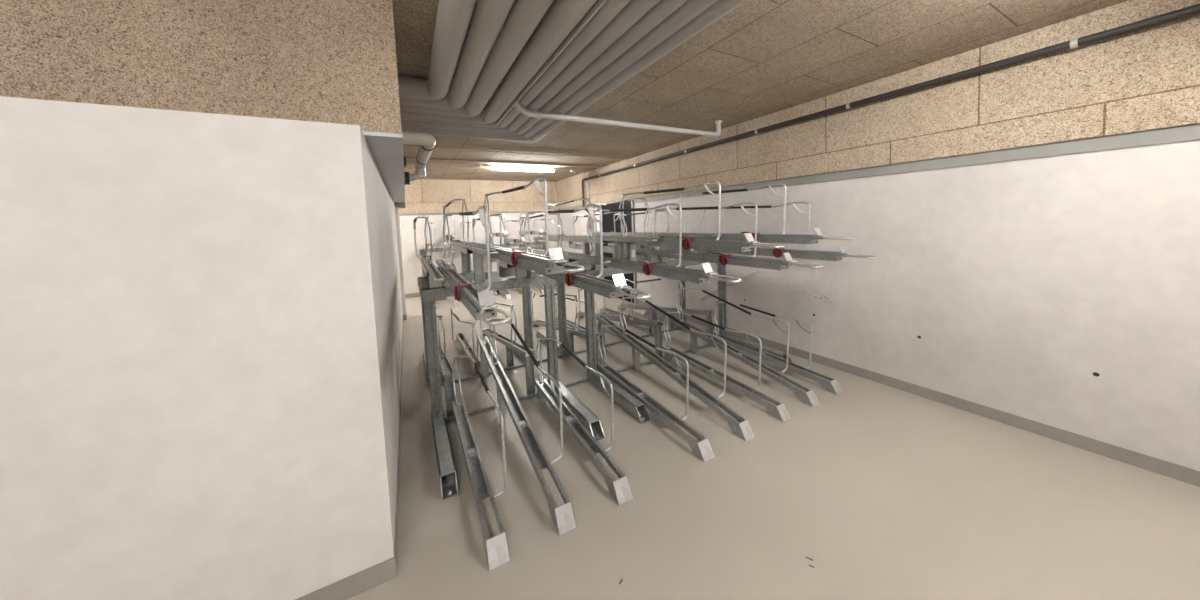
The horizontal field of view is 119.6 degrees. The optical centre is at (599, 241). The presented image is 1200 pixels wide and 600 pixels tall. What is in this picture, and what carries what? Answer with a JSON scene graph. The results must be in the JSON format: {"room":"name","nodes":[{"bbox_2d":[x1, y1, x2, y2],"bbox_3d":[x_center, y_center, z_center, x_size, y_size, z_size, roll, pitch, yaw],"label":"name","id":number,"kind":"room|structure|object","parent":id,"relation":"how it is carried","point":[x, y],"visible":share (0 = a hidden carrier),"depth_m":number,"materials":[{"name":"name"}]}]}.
{"room":"bicycle storage room","nodes":[
{"label":"bicycle storage room","id":0,"kind":"room"},
{"bbox_2d":[0,0,405,599],"bbox_3d":[-3.946,0.203,3.035,4.012,2.750,5.480,-4,4,-29],"label":"wall","id":1,"kind":"structure","parent":0,"point":[203,306],"depth_m":1.30,"materials":[{"name":"white paint"}]},
{"bbox_2d":[295,313,406,599],"bbox_3d":[-3.936,1.530,3.086,3.910,0.095,5.487,-4,4,-29],"label":"baseboard","id":2,"kind":"structure","parent":1,"relation":"attached to","point":[355,584],"depth_m":1.56,"materials":[{"name":"grey paint"}]},
{"bbox_2d":[362,131,404,202],"bbox_3d":[-3.918,-0.478,2.901,4.016,0.018,4.897,-4,4,-29],"label":"trim","id":3,"kind":"structure","parent":1,"relation":"attached to","point":[386,149],"depth_m":2.22,"materials":[{"name":"metal"}]},
{"bbox_2d":[398,179,558,293],"bbox_3d":[-4.606,-0.070,8.066,7.750,2.750,0.230,-4,4,-29],"label":"wall","id":4,"kind":"structure","parent":0,"point":[422,195],"depth_m":8.60,"materials":[{"name":"paint"}]},
{"bbox_2d":[405,292,420,297],"bbox_3d":[-4.514,1.255,8.067,7.744,0.100,0.008,-4,4,-29],"label":"baseboard","id":5,"kind":"structure","parent":4,"relation":"attached to","point":[411,295],"depth_m":8.14,"materials":[{"name":"grey paint"}]},
{"bbox_2d":[399,211,532,215],"bbox_3d":[-4.590,-0.620,7.951,7.738,0.050,0.014,-4,4,-29],"label":"trim","id":6,"kind":"structure","parent":4,"relation":"attached to","point":[406,214],"depth_m":8.38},
{"bbox_2d":[392,0,1127,181],"bbox_3d":[-1.419,-1.274,2.140,7.750,0.100,13.200,-4,4,-29],"label":"ceiling","id":7,"kind":"structure","parent":0,"point":[760,58],"depth_m":2.64,"materials":[{"name":"brown wood"}]},
{"bbox_2d":[402,131,435,184],"bbox_3d":[-1.977,-0.970,3.737,0.329,0.630,1.467,-4,4,-29],"label":"pipe","id":8,"kind":"object","parent":7,"relation":"hanging from","point":[427,142],"visible":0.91,"depth_m":3.40,"materials":[{"name":"grey metal"}]},
{"bbox_2d":[415,171,425,174],"bbox_3d":[-2.241,-0.857,4.366,0.120,0.050,0.120,-4,4,-29],"label":"socket","id":9,"kind":"object","parent":8,"relation":"attached to","point":[416,172],"depth_m":4.32,"materials":[{"name":"grey"}]},
{"bbox_2d":[398,0,475,99],"bbox_3d":[-1.371,-0.930,-1.314,4.254,0.151,7.096,-4,4,-29],"label":"ceiling pipe","id":10,"kind":"object","parent":7,"relation":"attached to","point":[453,18],"visible":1,"depth_m":2.01,"materials":[{"name":"grey plastic"}]},
{"bbox_2d":[399,0,514,108],"bbox_3d":[-1.344,-0.938,-1.202,4.412,0.151,7.266,-4,4,-29],"label":"ceiling pipe","id":11,"kind":"object","parent":7,"relation":"attached to","point":[488,18],"visible":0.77,"depth_m":2.01,"materials":[{"name":"grey plastic"}]},
{"bbox_2d":[400,0,553,116],"bbox_3d":[-1.316,-0.946,-1.089,4.570,0.151,7.436,-4,4,-29],"label":"ceiling pipe","id":12,"kind":"object","parent":7,"relation":"attached to","point":[524,16],"visible":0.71,"depth_m":2.07,"materials":[{"name":"grey plastic"}]},
{"bbox_2d":[400,0,606,125],"bbox_3d":[-1.278,-0.955,-0.958,4.763,0.151,7.628,-4,4,-29],"label":"ceiling pipe","id":13,"kind":"object","parent":7,"relation":"attached to","point":[562,16],"visible":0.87,"depth_m":2.12,"materials":[{"name":"grey plastic"}]},
{"bbox_2d":[406,157,602,167],"bbox_3d":[-1.560,-1.462,6.461,3.700,0.024,0.024,-4,4,-29],"label":"conduit","id":14,"kind":"object","parent":7,"relation":"attached to","point":[406,157],"visible":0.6,"depth_m":6.33,"materials":[{"name":"beige metal"}]},
{"bbox_2d":[403,145,625,159],"bbox_3d":[-1.123,-1.433,5.675,3.700,0.018,0.018,-4,4,-29],"label":"conduit","id":15,"kind":"object","parent":7,"relation":"attached to","point":[403,145],"visible":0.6,"depth_m":5.54,"materials":[{"name":"beige"}]},
{"bbox_2d":[401,0,630,127],"bbox_3d":[-1.250,-0.956,-0.872,4.897,0.104,7.752,-4,4,-29],"label":"ceiling pipe","id":16,"kind":"object","parent":7,"relation":"attached to","point":[610,9],"visible":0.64,"depth_m":2.14,"materials":[{"name":"grey plastic"}]},
{"bbox_2d":[489,165,554,171],"bbox_3d":[-1.532,-1.464,6.992,1.320,0.085,0.090,-4,4,-29],"label":"ceiling light","id":17,"kind":"object","parent":7,"relation":"attached to","point":[492,167],"visible":1,"depth_m":6.95,"materials":[{"name":"white plastic"}]},
{"bbox_2d":[401,0,659,131],"bbox_3d":[-1.226,-0.962,-0.788,5.020,0.110,7.875,-4,4,-29],"label":"ceiling pipe","id":18,"kind":"object","parent":7,"relation":"attached to","point":[634,10],"visible":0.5,"depth_m":2.19,"materials":[{"name":"grey plastic"}]},
{"bbox_2d":[401,0,687,134],"bbox_3d":[-1.201,-0.968,-0.709,5.140,0.100,7.990,-4,4,-29],"label":"ceiling pipe","id":19,"kind":"object","parent":7,"relation":"attached to","point":[662,9],"visible":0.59,"depth_m":2.20,"materials":[{"name":"grey plastic"}]},
{"bbox_2d":[401,0,718,138],"bbox_3d":[-1.175,-0.974,-0.622,5.271,0.112,8.116,-4,4,-29],"label":"ceiling pipe","id":20,"kind":"object","parent":7,"relation":"attached to","point":[690,9],"visible":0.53,"depth_m":2.25,"materials":[{"name":"grey plastic"}]},
{"bbox_2d":[402,0,746,141],"bbox_3d":[-1.149,-0.980,-0.540,5.395,0.110,8.235,-4,4,-29],"label":"ceiling pipe","id":21,"kind":"object","parent":7,"relation":"attached to","point":[720,8],"visible":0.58,"depth_m":2.24,"materials":[{"name":"grey plastic"}]},
{"bbox_2d":[512,97,721,136],"bbox_3d":[0.339,-1.278,3.602,2.607,0.203,0.152,-4,4,-31],"label":"pipe","id":22,"kind":"object","parent":7,"relation":"attached to","point":[517,106],"visible":0.9,"depth_m":3.48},
{"bbox_2d":[348,283,1199,599],"bbox_3d":[-1.305,1.569,2.309,7.750,0.101,13.200,-4,4,-29],"label":"floor","id":23,"kind":"structure","parent":0,"point":[873,490],"depth_m":1.93,"materials":[{"name":"brown concrete"}]},
{"bbox_2d":[422,315,454,416],"bbox_3d":[-1.822,1.069,3.841,0.174,0.757,2.200,-4,4,-29],"label":"tray","id":24,"kind":"object","parent":23,"relation":"on","point":[446,366],"visible":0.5,"depth_m":2.98,"materials":[{"name":"metal"}]},
{"bbox_2d":[419,247,472,282],"bbox_3d":[-3.279,0.698,8.008,1.435,1.120,0.950,-4,4,-29],"label":"frame","id":25,"kind":"object","parent":23,"relation":"on","point":[436,249],"visible":0.13,"depth_m":8.15,"materials":[{"name":"metal"}]},
{"bbox_2d":[426,222,435,249],"bbox_3d":[-3.605,-0.114,7.402,0.173,0.597,1.925,-4,4,-29],"label":"tray","id":26,"kind":"object","parent":25,"relation":"attached to","point":[433,223],"visible":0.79,"depth_m":7.11,"materials":[{"name":"metal"}]},
{"bbox_2d":[445,215,456,247],"bbox_3d":[-3.276,-0.223,7.580,0.173,0.767,1.925,-4,4,-29],"label":"tray","id":27,"kind":"object","parent":25,"relation":"attached to","point":[452,234],"visible":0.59,"depth_m":7.27,"materials":[{"name":"metal"}]},
{"bbox_2d":[460,221,473,242],"bbox_3d":[-2.950,-0.162,7.764,0.173,0.597,1.925,-4,4,-29],"label":"tray","id":28,"kind":"object","parent":25,"relation":"attached to","point":[471,221],"visible":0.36,"depth_m":8.44,"materials":[{"name":"grey metal"}]},
{"bbox_2d":[447,263,458,306],"bbox_3d":[-3.260,0.894,7.757,0.174,0.757,1.632,-4,4,-29],"label":"tray","id":29,"kind":"object","parent":23,"relation":"on","point":[456,303],"visible":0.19,"depth_m":7.12,"materials":[{"name":"metal"}]},
{"bbox_2d":[450,307,480,374],"bbox_3d":[-1.702,1.128,4.327,0.174,0.572,1.470,-4,4,-29],"label":"tray","id":30,"kind":"object","parent":23,"relation":"on","point":[468,349],"visible":0.97,"depth_m":4.11,"materials":[{"name":"metal"}]},
{"bbox_2d":[452,355,509,570],"bbox_3d":[-0.804,1.213,2.288,0.174,0.572,1.470,-4,4,-29],"label":"tray","id":31,"kind":"object","parent":23,"relation":"on","point":[496,549],"visible":1,"depth_m":2.05,"materials":[{"name":"metal"}]},
{"bbox_2d":[501,268,510,298],"bbox_3d":[-2.343,0.827,8.264,0.174,0.757,1.632,-4,4,-29],"label":"tray","id":32,"kind":"object","parent":23,"relation":"on","point":[507,296],"visible":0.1,"depth_m":7.64,"materials":[{"name":"metal"}]},
{"bbox_2d":[480,302,534,394],"bbox_3d":[-1.214,1.025,4.176,0.174,0.757,2.200,-4,4,-29],"label":"tray","id":33,"kind":"object","parent":23,"relation":"on","point":[510,344],"visible":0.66,"depth_m":3.69,"materials":[{"name":"metal"}]},
{"bbox_2d":[418,268,604,500],"bbox_3d":[-0.946,0.875,3.467,1.447,1.120,2.540,-4,4,-29],"label":"frame","id":34,"kind":"object","parent":23,"relation":"on","point":[445,462],"visible":0.66,"depth_m":2.92,"materials":[{"name":"metal"}]},
{"bbox_2d":[413,216,443,287],"bbox_3d":[-1.835,0.037,3.674,0.173,0.597,2.925,-4,4,-29],"label":"tray","id":35,"kind":"object","parent":34,"relation":"on","point":[436,278],"visible":1,"depth_m":3.33,"materials":[{"name":"grey metal"}]},
{"bbox_2d":[442,199,497,282],"bbox_3d":[-1.501,-0.067,3.770,0.173,0.767,3.075,-4,4,-29],"label":"tray","id":36,"kind":"object","parent":34,"relation":"attached to","point":[478,252],"visible":0.91,"depth_m":3.47,"materials":[{"name":"grey metal"}]},
{"bbox_2d":[435,206,510,324],"bbox_3d":[-1.094,0.070,2.623,0.173,0.597,2.925,-4,4,-29],"label":"tray","id":37,"kind":"object","parent":34,"relation":"attached to","point":[481,305],"visible":1,"depth_m":1.89,"materials":[{"name":"metal"}]},
{"bbox_2d":[472,215,535,277],"bbox_3d":[-1.219,-0.008,4.015,0.173,0.597,2.925,-4,4,-29],"label":"tray","id":38,"kind":"object","parent":34,"relation":"attached to","point":[520,272],"visible":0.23,"depth_m":3.61,"materials":[{"name":"grey metal"}]},
{"bbox_2d":[465,176,584,281],"bbox_3d":[-0.837,-0.039,2.848,0.173,0.767,3.075,-4,4,-29],"label":"tray","id":39,"kind":"object","parent":34,"relation":"attached to","point":[554,263],"visible":0.88,"depth_m":2.05,"materials":[{"name":"metal"}]},
{"bbox_2d":[508,204,651,298],"bbox_3d":[-0.482,0.025,2.961,0.173,0.597,2.925,-4,4,-29],"label":"tray","id":40,"kind":"object","parent":34,"relation":"attached to","point":[618,286],"visible":0.73,"depth_m":2.21,"materials":[{"name":"grey metal"}]},
{"bbox_2d":[486,241,556,295],"bbox_3d":[-1.931,0.600,8.752,1.620,1.120,0.950,-4,4,-29],"label":"frame","id":41,"kind":"object","parent":23,"relation":"on","point":[543,243],"visible":0.2,"depth_m":9.03,"materials":[{"name":"metal"}]},
{"bbox_2d":[488,213,509,244],"bbox_3d":[-2.359,-0.290,8.087,0.173,0.767,1.925,-4,4,-29],"label":"tray","id":42,"kind":"object","parent":41,"relation":"attached to","point":[493,234],"visible":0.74,"depth_m":8.10,"materials":[{"name":"grey metal"}]},
{"bbox_2d":[505,220,528,243],"bbox_3d":[-2.007,-0.230,8.285,0.173,0.597,1.925,-4,4,-29],"label":"tray","id":43,"kind":"object","parent":41,"relation":"attached to","point":[508,241],"visible":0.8,"depth_m":8.31,"materials":[{"name":"grey metal"}]},
{"bbox_2d":[519,213,542,237],"bbox_3d":[-1.661,-0.340,8.473,0.173,0.767,1.925,-4,4,-29],"label":"tray","id":44,"kind":"object","parent":41,"relation":"attached to","point":[540,232],"visible":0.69,"depth_m":8.19,"materials":[{"name":"grey metal"}]},
{"bbox_2d":[533,218,556,241],"bbox_3d":[-1.334,-0.279,8.657,0.173,0.597,1.925,-4,4,-29],"label":"tray","id":45,"kind":"object","parent":41,"relation":"attached to","point":[535,238],"visible":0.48,"depth_m":8.95,"materials":[{"name":"grey metal"}]},
{"bbox_2d":[478,319,575,534],"bbox_3d":[-0.679,1.087,2.770,0.174,0.757,2.200,-4,4,-29],"label":"tray","id":46,"kind":"object","parent":23,"relation":"on","point":[562,516],"visible":0.94,"depth_m":2.37,"materials":[{"name":"metal"}]},
{"bbox_2d":[535,285,543,293],"bbox_3d":[-1.645,0.776,8.650,0.174,0.757,1.632,-4,4,-29],"label":"tray","id":47,"kind":"object","parent":23,"relation":"on","point":[539,287],"visible":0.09,"depth_m":8.07,"materials":[{"name":"metal"}]},
{"bbox_2d":[531,291,604,369],"bbox_3d":[-0.559,0.977,4.538,0.174,0.757,2.200,-4,4,-29],"label":"tray","id":48,"kind":"object","parent":23,"relation":"on","point":[571,331],"visible":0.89,"depth_m":4.11,"materials":[{"name":"metal"}]},
{"bbox_2d":[555,292,598,332],"bbox_3d":[-0.410,1.034,5.041,0.174,0.572,1.470,-4,4,-29],"label":"tray","id":49,"kind":"object","parent":23,"relation":"on","point":[570,323],"visible":0.38,"depth_m":4.97,"materials":[{"name":"metal"}]},
{"bbox_2d":[534,338,632,504],"bbox_3d":[-0.184,1.168,2.631,0.174,0.572,1.470,-4,4,-29],"label":"tray","id":50,"kind":"object","parent":23,"relation":"on","point":[619,489],"visible":0.95,"depth_m":2.39,"materials":[{"name":"metal"}]},
{"bbox_2d":[577,287,662,356],"bbox_3d":[0.113,0.928,4.910,0.174,0.757,2.200,-4,4,-29],"label":"tray","id":51,"kind":"object","parent":23,"relation":"on","point":[658,325],"visible":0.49,"depth_m":4.28,"materials":[{"name":"metal"}]},
{"bbox_2d":[599,291,652,333],"bbox_3d":[0.333,0.980,5.452,0.174,0.572,1.470,-4,4,-29],"label":"tray","id":52,"kind":"object","parent":23,"relation":"on","point":[605,310],"visible":0.41,"depth_m":5.54,"materials":[{"name":"metal"}]},
{"bbox_2d":[597,325,714,461],"bbox_3d":[0.392,1.126,2.949,0.174,0.572,1.470,-4,4,-29],"label":"tray","id":53,"kind":"object","parent":23,"relation":"on","point":[701,448],"visible":0.99,"depth_m":2.71,"materials":[{"name":"metal"}]},
{"bbox_2d":[536,255,791,423],"bbox_3d":[0.546,0.766,4.292,2.000,1.120,2.540,-4,4,-29],"label":"frame","id":54,"kind":"object","parent":23,"relation":"on","point":[623,398],"visible":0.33,"depth_m":3.81,"materials":[{"name":"metal"}]},
{"bbox_2d":[514,213,610,270],"bbox_3d":[-0.647,-0.050,4.331,0.173,0.597,2.925,-4,4,-29],"label":"tray","id":55,"kind":"object","parent":54,"relation":"on","point":[585,261],"visible":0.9,"depth_m":3.96,"materials":[{"name":"grey metal"}]},
{"bbox_2d":[538,198,656,258],"bbox_3d":[-0.261,-0.158,4.456,0.173,0.767,3.075,-4,4,-29],"label":"tray","id":56,"kind":"object","parent":54,"relation":"attached to","point":[618,241],"visible":0.71,"depth_m":4.17,"materials":[{"name":"grey metal"}]},
{"bbox_2d":[563,212,682,262],"bbox_3d":[0.086,-0.103,4.736,0.173,0.597,2.925,-4,4,-29],"label":"tray","id":57,"kind":"object","parent":54,"relation":"attached to","point":[652,254],"visible":0.55,"depth_m":4.38,"materials":[{"name":"grey metal"}]},
{"bbox_2d":[562,203,741,283],"bbox_3d":[0.094,-0.017,3.280,0.173,0.597,2.925,-4,4,-29],"label":"tray","id":58,"kind":"object","parent":54,"relation":"on","point":[677,272],"visible":0.88,"depth_m":2.59,"materials":[{"name":"grey metal"}]},
{"bbox_2d":[583,198,721,259],"bbox_3d":[0.460,-0.210,4.854,0.173,0.767,3.075,-4,4,-29],"label":"tray","id":59,"kind":"object","parent":54,"relation":"attached to","point":[611,233],"visible":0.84,"depth_m":4.59,"materials":[{"name":"grey metal"}]},
{"bbox_2d":[608,210,706,252],"bbox_3d":[0.742,-0.151,5.098,0.173,0.597,2.925,-4,4,-29],"label":"tray","id":60,"kind":"object","parent":54,"relation":"attached to","point":[661,248],"visible":0.27,"depth_m":4.83,"materials":[{"name":"grey metal"}]},
{"bbox_2d":[574,181,784,260],"bbox_3d":[0.408,-0.130,3.535,0.173,0.767,3.075,-4,4,-29],"label":"tray","id":61,"kind":"object","parent":54,"relation":"attached to","point":[686,243],"visible":0.88,"depth_m":2.83,"materials":[{"name":"grey metal"}]},
{"bbox_2d":[610,202,822,269],"bbox_3d":[0.824,-0.070,3.683,0.173,0.597,2.925,-4,4,-29],"label":"tray","id":62,"kind":"object","parent":54,"relation":"attached to","point":[757,262],"visible":0.86,"depth_m":3.03,"materials":[{"name":"grey metal"}]},
{"bbox_2d":[627,183,852,251],"bbox_3d":[1.129,-0.182,3.934,0.173,0.767,3.075,-4,4,-29],"label":"tray","id":63,"kind":"object","parent":54,"relation":"attached to","point":[764,238],"visible":0.66,"depth_m":3.14,"materials":[{"name":"grey metal"}]},
{"bbox_2d":[673,202,876,260],"bbox_3d":[1.487,-0.118,4.049,0.173,0.597,2.925,-4,4,-29],"label":"tray","id":64,"kind":"object","parent":54,"relation":"attached to","point":[774,252],"visible":0.7,"depth_m":3.32,"materials":[{"name":"grey metal"}]},
{"bbox_2d":[617,278,713,343],"bbox_3d":[0.829,0.876,5.306,0.174,0.757,2.200,-4,4,-29],"label":"tray","id":65,"kind":"object","parent":23,"relation":"on","point":[708,313],"visible":0.71,"depth_m":4.87,"materials":[{"name":"metal"}]},
{"bbox_2d":[596,297,754,440],"bbox_3d":[0.565,0.996,3.458,0.174,0.757,2.200,-4,4,-29],"label":"tray","id":66,"kind":"object","parent":23,"relation":"on","point":[740,426],"visible":0.87,"depth_m":3.10,"materials":[{"name":"metal"}]},
{"bbox_2d":[661,312,790,421],"bbox_3d":[1.122,1.073,3.353,0.174,0.572,1.470,-4,4,-29],"label":"tray","id":67,"kind":"object","parent":23,"relation":"on","point":[777,409],"visible":0.98,"depth_m":3.12,"materials":[{"name":"metal"}]},
{"bbox_2d":[649,287,819,406],"bbox_3d":[1.286,0.944,3.857,0.174,0.757,2.200,-4,4,-29],"label":"tray","id":68,"kind":"object","parent":23,"relation":"on","point":[804,394],"visible":0.95,"depth_m":3.48,"materials":[{"name":"metal"}]},
{"bbox_2d":[710,302,842,394],"bbox_3d":[1.786,1.025,3.719,0.174,0.572,1.470,-4,4,-29],"label":"tray","id":69,"kind":"object","parent":23,"relation":"on","point":[829,384],"visible":0.93,"depth_m":3.49,"materials":[{"name":"metal"}]},
{"bbox_2d":[555,0,1199,470],"bbox_3d":[2.048,-0.107,4.224,0.230,2.750,13.400,-4,4,-29],"label":"wall","id":70,"kind":"structure","parent":0,"point":[1059,291],"depth_m":2.51,"materials":[{"name":"paint"}]},
{"bbox_2d":[600,199,636,303],"bbox_3d":[0.340,0.165,7.113,0.099,2.000,1.250,-4,4,-29],"label":"door","id":71,"kind":"structure","parent":70,"relation":"in","point":[607,219],"depth_m":6.99,"materials":[{"name":"black paint"}]},
{"bbox_2d":[557,123,1199,209],"bbox_3d":[2.003,-0.674,4.046,0.014,0.085,13.170,-4,4,-29],"label":"trim","id":72,"kind":"structure","parent":70,"relation":"attached to","point":[1189,132],"depth_m":2.50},
{"bbox_2d":[582,4,1199,267],"bbox_3d":[2.404,-0.001,3.266,0.088,2.584,11.374,-4,4,-29],"label":"pipe","id":73,"kind":"object","parent":70,"relation":"attached to","point":[1195,9],"visible":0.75,"depth_m":2.50,"materials":[{"name":"grey metal"}]},
{"bbox_2d":[637,300,1199,486],"bbox_3d":[2.074,1.229,4.173,0.008,0.088,13.200,-4,4,-29],"label":"baseboard","id":74,"kind":"structure","parent":70,"relation":"attached to","point":[1178,472],"depth_m":2.54,"materials":[{"name":"grey paint"}]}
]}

